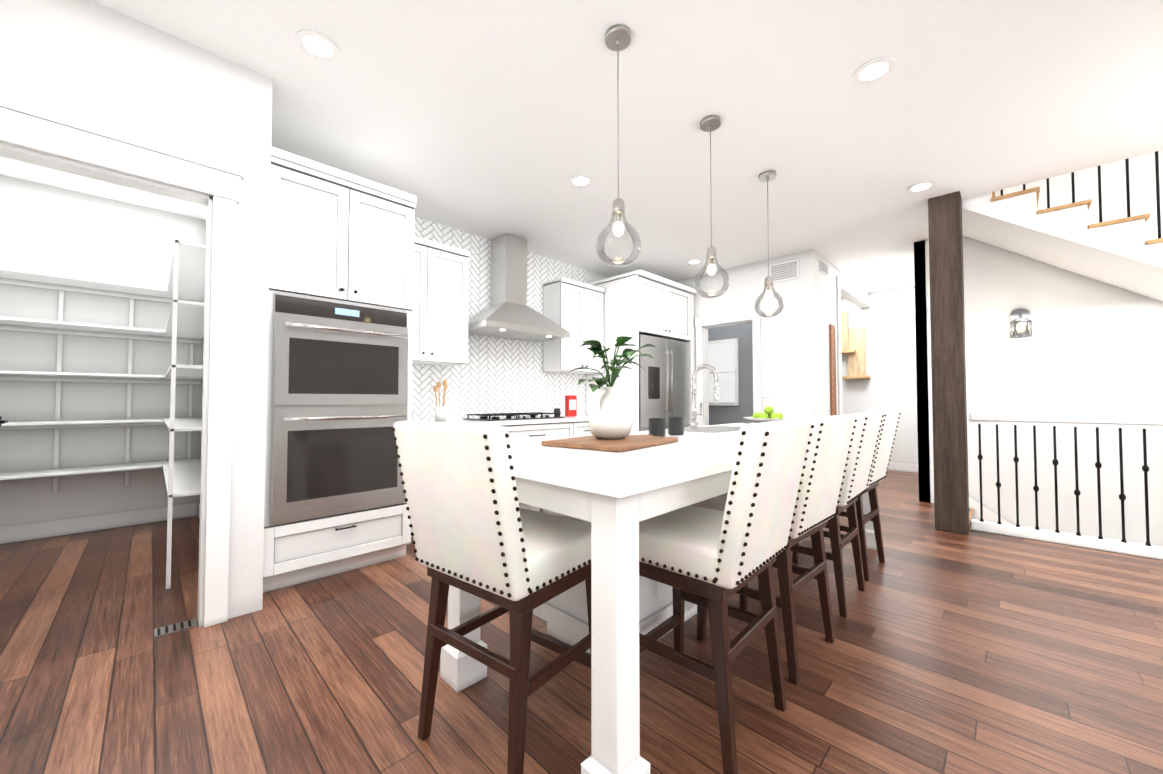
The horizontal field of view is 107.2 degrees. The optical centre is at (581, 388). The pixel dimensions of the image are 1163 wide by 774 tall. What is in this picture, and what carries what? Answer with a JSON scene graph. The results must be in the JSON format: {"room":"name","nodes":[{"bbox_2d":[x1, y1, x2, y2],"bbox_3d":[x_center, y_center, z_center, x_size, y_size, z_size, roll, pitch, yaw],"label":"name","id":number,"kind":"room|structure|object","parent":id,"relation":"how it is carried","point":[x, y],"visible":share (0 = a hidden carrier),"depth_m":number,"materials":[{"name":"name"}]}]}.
{"room":"kitchen","nodes":[
{"label":"kitchen","id":0,"kind":"room"},
{"bbox_2d":[0,174,206,526],"bbox_3d":[-4.242,-0.227,3.654,0.120,2.860,1.695,-1,-2,45],"label":"wall","id":1,"kind":"structure","parent":0,"point":[44,228],"depth_m":3.63,"materials":[{"name":"paint"}]},
{"bbox_2d":[0,267,163,492],"bbox_3d":[-4.139,-0.078,3.402,0.369,1.850,1.140,-1,-2,45],"label":"shelf","id":2,"kind":"object","parent":1,"relation":"attached to","point":[61,282],"depth_m":3.50,"materials":[{"name":"white wood"}]},
{"bbox_2d":[0,503,195,543],"bbox_3d":[-4.170,1.137,3.593,0.015,0.130,1.380,-1,-2,45],"label":"baseboard","id":3,"kind":"structure","parent":1,"relation":"attached to","point":[29,531],"depth_m":3.62,"materials":[{"name":"white wood"}]},
{"bbox_2d":[196,502,199,519],"bbox_3d":[-2.753,1.127,3.199,2.580,0.130,0.018,-1,-2,45],"label":"baseboard","id":4,"kind":"structure","parent":1,"relation":"attached to","point":[197,503],"depth_m":4.07,"materials":[{"name":"white wood"}]},
{"bbox_2d":[0,0,272,620],"bbox_3d":[-2.329,-0.277,1.748,0.120,2.860,1.695,-1,-2,45],"label":"wall","id":5,"kind":"structure","parent":0,"point":[91,63],"depth_m":2.12,"materials":[{"name":"paint"}]},
{"bbox_2d":[0,206,7,426],"bbox_3d":[-2.732,0.099,1.940,0.730,2.100,0.097,-1,-2,45],"label":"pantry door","id":6,"kind":"structure","parent":5,"relation":"in","point":[3,421],"depth_m":2.14,"materials":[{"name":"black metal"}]},
{"bbox_2d":[0,99,244,627],"bbox_3d":[-2.146,0.015,1.894,0.164,2.285,0.990,-1,-2,45],"label":"door frame","id":7,"kind":"structure","parent":5,"relation":"attached to","point":[73,145],"depth_m":2.11,"materials":[{"name":"white wood"}]},
{"bbox_2d":[0,470,1162,773],"bbox_3d":[1.715,1.344,3.271,10.200,0.300,10.800,-1,-2,45],"label":"floor","id":8,"kind":"structure","parent":0,"point":[970,652],"depth_m":1.73,"materials":[{"name":"brown wood"}]},
{"bbox_2d":[154,618,197,637],"bbox_3d":[-1.967,1.159,2.081,0.100,0.008,0.150,-1,-2,45],"label":"floor vent","id":9,"kind":"object","parent":8,"relation":"in","point":[174,628],"visible":1,"depth_m":2.07,"materials":[{"name":"silver metal"}]},
{"bbox_2d":[160,239,205,588],"bbox_3d":[-3.053,0.095,3.334,1.997,2.200,0.253,-1,-2,45],"label":"shelf","id":10,"kind":"object","parent":8,"relation":"on","point":[183,293],"depth_m":3.00,"materials":[{"name":"white wood"}]},
{"bbox_2d":[263,146,416,592],"bbox_3d":[-1.818,-0.088,3.047,1.109,2.550,0.858,-1,-2,45],"label":"tall cabinet","id":11,"kind":"object","parent":8,"relation":"on","point":[340,327],"visible":0.85,"depth_m":2.66,"materials":[{"name":"white wood"}]},
{"bbox_2d":[392,421,590,773],"bbox_3d":[-0.251,0.626,1.432,0.480,1.040,0.564,-1,-2,37],"label":"stool","id":12,"kind":"object","parent":8,"relation":"on","point":[477,531],"visible":0.96,"depth_m":1.25,"materials":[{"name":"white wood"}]},
{"bbox_2d":[505,423,574,509],"bbox_3d":[-0.678,0.790,4.506,0.632,0.870,1.050,-1,-2,45],"label":"base cabinet","id":13,"kind":"object","parent":8,"relation":"on","point":[538,429],"depth_m":4.32,"materials":[{"name":"white wood"}]},
{"bbox_2d":[420,415,588,426],"bbox_3d":[-0.699,0.335,4.482,0.652,0.040,2.758,-1,-2,45],"label":"countertop","id":14,"kind":"structure","parent":13,"relation":"on","point":[579,418],"depth_m":4.14,"materials":[{"name":"white stone"}]},
{"bbox_2d":[433,379,447,420],"bbox_3d":[-1.302,0.104,3.988,0.110,0.393,0.143,-1,-2,45],"label":"utensil crock","id":15,"kind":"object","parent":14,"relation":"on","point":[440,413],"visible":1,"depth_m":3.96,"materials":[{"name":"white ceramic"}]},
{"bbox_2d":[463,412,564,420],"bbox_3d":[-0.690,0.288,4.524,0.465,0.054,0.980,-1,-2,45],"label":"cooktop","id":16,"kind":"object","parent":14,"relation":"in","point":[509,416],"visible":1,"depth_m":4.34,"materials":[{"name":"black metal"}]},
{"bbox_2d":[554,408,560,415],"bbox_3d":[-0.282,0.276,4.979,0.080,0.100,0.080,-1,-2,45],"label":"jar","id":17,"kind":"object","parent":14,"relation":"on","point":[557,410],"visible":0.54,"depth_m":4.95,"materials":[{"name":"black plastic"}]},
{"bbox_2d":[565,395,576,416],"bbox_3d":[-0.126,0.205,5.122,0.062,0.250,0.140,-1,-2,45],"label":"cereal box","id":18,"kind":"object","parent":14,"relation":"on","point":[570,405],"visible":0.98,"depth_m":5.09,"materials":[{"name":"red cardboard"}]},
{"bbox_2d":[575,423,591,436],"bbox_3d":[-0.143,0.804,5.042,0.632,0.870,0.464,-1,-2,45],"label":"base cabinet","id":19,"kind":"object","parent":8,"relation":"on","point":[581,429],"depth_m":4.76,"materials":[{"name":"white wood"}]},
{"bbox_2d":[585,270,696,431],"bbox_3d":[0.839,-0.070,5.850,0.917,2.660,1.324,-1,-2,45],"label":"surround","id":20,"kind":"object","parent":8,"relation":"on","point":[637,303],"visible":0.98,"depth_m":5.38,"materials":[{"name":"white wood"}]},
{"bbox_2d":[440,474,876,773],"bbox_3d":[0.846,0.739,2.493,0.950,0.868,3.090,-1,-2,45],"label":"kitchen island","id":21,"kind":"object","parent":8,"relation":"on","point":[614,499],"depth_m":1.16,"materials":[{"name":"white wood"}]},
{"bbox_2d":[510,422,755,501],"bbox_3d":[0.850,0.284,2.502,1.000,0.042,3.150,-1,-2,45],"label":"island countertop","id":22,"kind":"structure","parent":21,"relation":"on","point":[702,451],"depth_m":1.36,"materials":[{"name":"white stone"}]},
{"bbox_2d":[541,434,677,451],"bbox_3d":[0.161,0.238,1.960,0.400,0.020,0.590,-1,-2,37],"label":"cutting board","id":23,"kind":"object","parent":22,"relation":"on","point":[626,443],"visible":0.9,"depth_m":1.80,"materials":[{"name":"brown wood"}]},
{"bbox_2d":[565,336,656,438],"bbox_3d":[0.136,0.003,2.013,0.391,0.448,0.401,-1,-2,45],"label":"vase","id":24,"kind":"object","parent":23,"relation":"on","point":[610,414],"visible":1,"depth_m":1.91,"materials":[{"name":"white ceramic"}]},
{"bbox_2d":[649,418,664,436],"bbox_3d":[0.414,0.208,2.307,0.090,0.098,0.116,-1,-2,45],"label":"mug","id":25,"kind":"object","parent":22,"relation":"on","point":[656,426],"visible":0.83,"depth_m":2.26,"materials":[{"name":"grey ceramic"}]},
{"bbox_2d":[668,417,683,434],"bbox_3d":[0.545,0.211,2.446,0.090,0.098,0.116,-1,-2,45],"label":"mug","id":26,"kind":"object","parent":22,"relation":"on","point":[675,425],"visible":1,"depth_m":2.40,"materials":[{"name":"grey ceramic"}]},
{"bbox_2d":[690,363,719,427],"bbox_3d":[0.879,0.048,3.003,0.218,0.454,0.128,-1,-2,45],"label":"faucet","id":27,"kind":"object","parent":22,"relation":"on","point":[694,421],"visible":1,"depth_m":3.01,"materials":[{"name":"silver metal"}]},
{"bbox_2d":[743,406,792,422],"bbox_3d":[1.587,0.219,3.654,0.400,0.145,0.400,-1,-2,45],"label":"fruit bowl","id":28,"kind":"object","parent":22,"relation":"on","point":[768,415],"visible":0.98,"depth_m":3.58,"materials":[{"name":"green food"}]},
{"bbox_2d":[639,334,689,430],"bbox_3d":[0.839,0.300,5.778,0.860,1.893,1.125,-1,-2,45],"label":"refrigerator","id":29,"kind":"object","parent":8,"relation":"on","point":[664,385],"visible":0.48,"depth_m":5.46,"materials":[{"name":"silver metal"}]},
{"bbox_2d":[639,419,813,773],"bbox_3d":[0.452,0.628,1.514,0.586,1.040,0.500,-1,-2,45],"label":"stool","id":30,"kind":"object","parent":8,"relation":"on","point":[712,561],"visible":0.92,"depth_m":1.33,"materials":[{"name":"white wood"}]},
{"bbox_2d":[693,415,856,684],"bbox_3d":[0.877,0.639,1.962,0.586,1.040,0.500,-1,-2,45],"label":"stool","id":31,"kind":"object","parent":8,"relation":"on","point":[825,464],"visible":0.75,"depth_m":1.77,"materials":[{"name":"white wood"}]},
{"bbox_2d":[758,412,883,617],"bbox_3d":[1.369,0.653,2.477,0.579,1.040,0.492,-1,-2,45],"label":"stool","id":32,"kind":"object","parent":8,"relation":"on","point":[862,450],"visible":0.6,"depth_m":2.24,"materials":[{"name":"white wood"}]},
{"bbox_2d":[792,410,900,580],"bbox_3d":[1.788,0.664,2.918,0.579,1.040,0.492,-1,-2,45],"label":"stool","id":33,"kind":"object","parent":8,"relation":"on","point":[884,443],"visible":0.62,"depth_m":2.75,"materials":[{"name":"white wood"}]},
{"bbox_2d":[928,191,969,534],"bbox_3d":[3.164,-0.226,3.697,0.210,2.860,0.210,-1,-2,45],"label":"post","id":34,"kind":"object","parent":8,"relation":"on","point":[949,414],"visible":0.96,"depth_m":3.62,"materials":[{"name":"brown wood"}]},
{"bbox_2d":[962,151,1162,301],"bbox_3d":[5.095,-0.791,2.642,4.230,4.334,0.992,-1,-2,45],"label":"stair","id":35,"kind":"structure","parent":8,"relation":"on","point":[1123,253],"depth_m":3.42,"materials":[{"name":"white paint"}]},
{"bbox_2d":[969,497,1157,559],"bbox_3d":[4.928,2.740,2.713,3.728,3.400,0.997,-1,-2,45],"label":"stair","id":36,"kind":"structure","parent":8,"relation":"attached to","point":[974,512],"depth_m":4.29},
{"bbox_2d":[969,412,1162,559],"bbox_3d":[4.647,0.671,2.428,3.630,1.000,0.100,-1,-2,45],"label":"stair railing","id":37,"kind":"object","parent":8,"relation":"on","point":[1123,545],"visible":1,"depth_m":3.28,"materials":[{"name":"white wood"}]},
{"bbox_2d":[0,0,1162,292],"bbox_3d":[1.715,-1.815,3.353,10.200,0.300,10.800,-1,-2,45],"label":"ceiling","id":38,"kind":"structure","parent":0,"point":[490,118],"depth_m":2.59,"materials":[{"name":"white paint"}]},
{"bbox_2d":[295,29,339,61],"bbox_3d":[-1.302,-1.694,2.121,0.190,0.006,0.190,-1,-2,45],"label":"recessed light","id":39,"kind":"object","parent":38,"relation":"in","point":[317,45],"visible":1,"depth_m":2.12,"materials":[{"name":"white plastic"}]},
{"bbox_2d":[569,174,592,186],"bbox_3d":[-0.004,-1.660,3.424,0.190,0.006,0.190,-1,-2,45],"label":"recessed light","id":40,"kind":"object","parent":38,"relation":"in","point":[580,180],"visible":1,"depth_m":3.42,"materials":[{"name":"white plastic"}]},
{"bbox_2d":[596,24,640,266],"bbox_3d":[0.175,-1.141,2.046,0.212,1.113,0.212,-1,-2,45],"label":"pendant light","id":41,"kind":"object","parent":38,"relation":"hanging from","point":[617,37],"visible":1,"depth_m":2.05,"materials":[{"name":"clear glass"}]},
{"bbox_2d":[687,259,701,263],"bbox_3d":[1.428,-1.608,5.427,0.190,0.006,0.190,-1,-2,45],"label":"recessed light","id":42,"kind":"object","parent":38,"relation":"in","point":[695,261],"visible":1,"depth_m":5.42,"materials":[{"name":"white plastic"}]},
{"bbox_2d":[694,115,729,297],"bbox_3d":[0.811,-1.124,2.683,0.212,1.113,0.212,-1,-2,45],"label":"pendant light","id":43,"kind":"object","parent":38,"relation":"hanging from","point":[710,123],"visible":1,"depth_m":2.69,"materials":[{"name":"clear glass"}]},
{"bbox_2d":[754,171,783,317],"bbox_3d":[1.446,-1.107,3.321,0.212,1.113,0.212,-1,-2,45],"label":"pendant light","id":44,"kind":"object","parent":38,"relation":"hanging from","point":[767,176],"visible":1,"depth_m":3.32,"materials":[{"name":"clear glass"}]},
{"bbox_2d":[853,57,894,84],"bbox_3d":[1.554,-1.690,2.282,0.190,0.006,0.190,-1,-2,45],"label":"recessed light","id":45,"kind":"object","parent":38,"relation":"in","point":[874,70],"visible":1,"depth_m":2.28,"materials":[{"name":"white plastic"}]},
{"bbox_2d":[907,181,935,192],"bbox_3d":[2.789,-1.657,3.521,0.190,0.006,0.190,-1,-2,45],"label":"recessed light","id":46,"kind":"object","parent":38,"relation":"in","point":[920,186],"visible":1,"depth_m":3.51,"materials":[{"name":"white plastic"}]},
{"bbox_2d":[585,270,609,283],"bbox_3d":[-0.444,-0.184,5.311,0.120,2.860,6.015,-1,-2,45],"label":"wall","id":47,"kind":"structure","parent":0,"point":[590,276],"depth_m":5.86,"materials":[{"name":"paint"}]},
{"bbox_2d":[412,236,469,365],"bbox_3d":[-1.489,-0.765,3.933,0.335,1.050,0.824,-1,-2,45],"label":"upper cabinet","id":48,"kind":"object","parent":47,"relation":"attached to","point":[441,274],"depth_m":3.91,"materials":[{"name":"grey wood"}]},
{"bbox_2d":[412,216,584,420],"bbox_3d":[-0.932,-0.654,4.740,0.012,1.950,2.770,-1,-2,45],"label":"tile backsplash","id":49,"kind":"structure","parent":47,"relation":"attached to","point":[499,375],"depth_m":4.66,"materials":[{"name":"white tile"}]},
{"bbox_2d":[468,233,569,341],"bbox_3d":[-0.701,-1.098,4.584,0.545,1.062,1.080,-1,-2,45],"label":"range hood","id":50,"kind":"object","parent":49,"relation":"attached to","point":[508,313],"visible":0.98,"depth_m":4.53,"materials":[{"name":"silver metal"}]},
{"bbox_2d":[543,280,603,373],"bbox_3d":[-0.092,-0.729,5.334,0.335,1.050,0.734,-1,-2,45],"label":"upper cabinet","id":51,"kind":"object","parent":47,"relation":"attached to","point":[574,308],"depth_m":5.14,"materials":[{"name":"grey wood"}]},
{"bbox_2d":[708,323,752,424],"bbox_3d":[2.497,-0.152,6.555,2.290,2.860,0.100,-1,-2,45],"label":"wall","id":52,"kind":"structure","parent":0,"point":[742,333],"depth_m":6.55,"materials":[{"name":"grey paint"}]},
{"bbox_2d":[708,338,738,405],"bbox_3d":[2.153,-0.251,6.786,0.680,1.030,0.058,-1,-2,45],"label":"window","id":53,"kind":"structure","parent":52,"relation":"in","point":[723,357],"depth_m":6.67,"materials":[{"name":"white glass"}]},
{"bbox_2d":[674,252,803,420],"bbox_3d":[1.834,-0.169,5.889,2.290,2.860,0.120,-1,-2,45],"label":"wall","id":54,"kind":"structure","parent":0,"point":[781,356],"depth_m":5.28,"materials":[{"name":"paint"}]},
{"bbox_2d":[695,308,761,425],"bbox_3d":[1.971,0.127,5.721,0.920,2.260,0.154,-1,-2,45],"label":"door frame","id":55,"kind":"structure","parent":54,"relation":"attached to","point":[705,323],"depth_m":5.80,"materials":[{"name":"white wood"}]},
{"bbox_2d":[769,259,798,281],"bbox_3d":[2.455,-1.427,5.206,0.340,0.220,0.014,-1,-2,45],"label":"air vent","id":56,"kind":"object","parent":54,"relation":"in","point":[787,270],"visible":0.9,"depth_m":5.19,"materials":[{"name":"grey metal"}]},
{"bbox_2d":[801,249,868,417],"bbox_3d":[3.651,-0.166,6.005,0.120,2.860,2.850,-1,-2,45],"label":"wall","id":57,"kind":"structure","parent":0,"point":[819,305],"depth_m":5.09,"materials":[{"name":"paint"}]},
{"bbox_2d":[819,260,827,275],"bbox_3d":[2.983,-1.485,5.272,0.014,0.140,0.320,-1,-2,45],"label":"air vent","id":58,"kind":"object","parent":57,"relation":"in","point":[823,267],"visible":1,"depth_m":5.25,"materials":[{"name":"grey metal"}]},
{"bbox_2d":[829,324,836,415],"bbox_3d":[3.192,0.139,5.431,0.022,1.900,0.180,-1,-2,45],"label":"ruler","id":59,"kind":"object","parent":57,"relation":"attached to","point":[833,370],"visible":0.69,"depth_m":5.40,"materials":[{"name":"brown wood"}]},
{"bbox_2d":[836,276,870,414],"bbox_3d":[4.032,-0.099,6.278,0.032,2.740,1.885,-1,-2,45],"label":"door frame","id":60,"kind":"structure","parent":57,"relation":"attached to","point":[844,285],"depth_m":5.66,"materials":[{"name":"white wood"}]},
{"bbox_2d":[841,286,917,463],"bbox_3d":[4.189,-0.125,7.565,3.500,2.860,0.120,-1,-2,45],"label":"wall","id":61,"kind":"structure","parent":0,"point":[886,319],"depth_m":6.79,"materials":[{"name":"paint"}]},
{"bbox_2d":[841,311,870,378],"bbox_3d":[4.415,-0.729,7.156,0.660,1.135,0.158,-1,-2,45],"label":"wooden wall shelf","id":62,"kind":"object","parent":61,"relation":"attached to","point":[853,343],"visible":0.75,"depth_m":7.06,"materials":[{"name":"brown wood"}]},
{"bbox_2d":[887,462,917,472],"bbox_3d":[4.142,1.238,7.482,3.300,0.130,0.015,-1,-2,45],"label":"baseboard","id":63,"kind":"structure","parent":61,"relation":"attached to","point":[904,467],"depth_m":6.64,"materials":[{"name":"white wood"}]},
{"bbox_2d":[914,241,930,502],"bbox_3d":[4.539,-0.179,5.509,0.100,2.860,2.300,-1,-2,45],"label":"wall","id":64,"kind":"structure","parent":0,"point":[920,344],"depth_m":4.69,"materials":[{"name":"paint"}]},
{"bbox_2d":[914,150,1162,545],"bbox_3d":[5.399,-0.111,3.111,4.700,8.400,0.120,-1,-2,45],"label":"wall","id":65,"kind":"structure","parent":0,"point":[1091,346],"depth_m":3.96,"materials":[{"name":"paint"}]},
{"bbox_2d":[1009,308,1031,337],"bbox_3d":[4.190,-0.636,4.093,0.151,0.290,0.205,-1,-2,45],"label":"sconce","id":66,"kind":"object","parent":65,"relation":"attached to","point":[1020,316],"visible":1,"depth_m":4.07,"materials":[{"name":"silver metal"}]}
]}

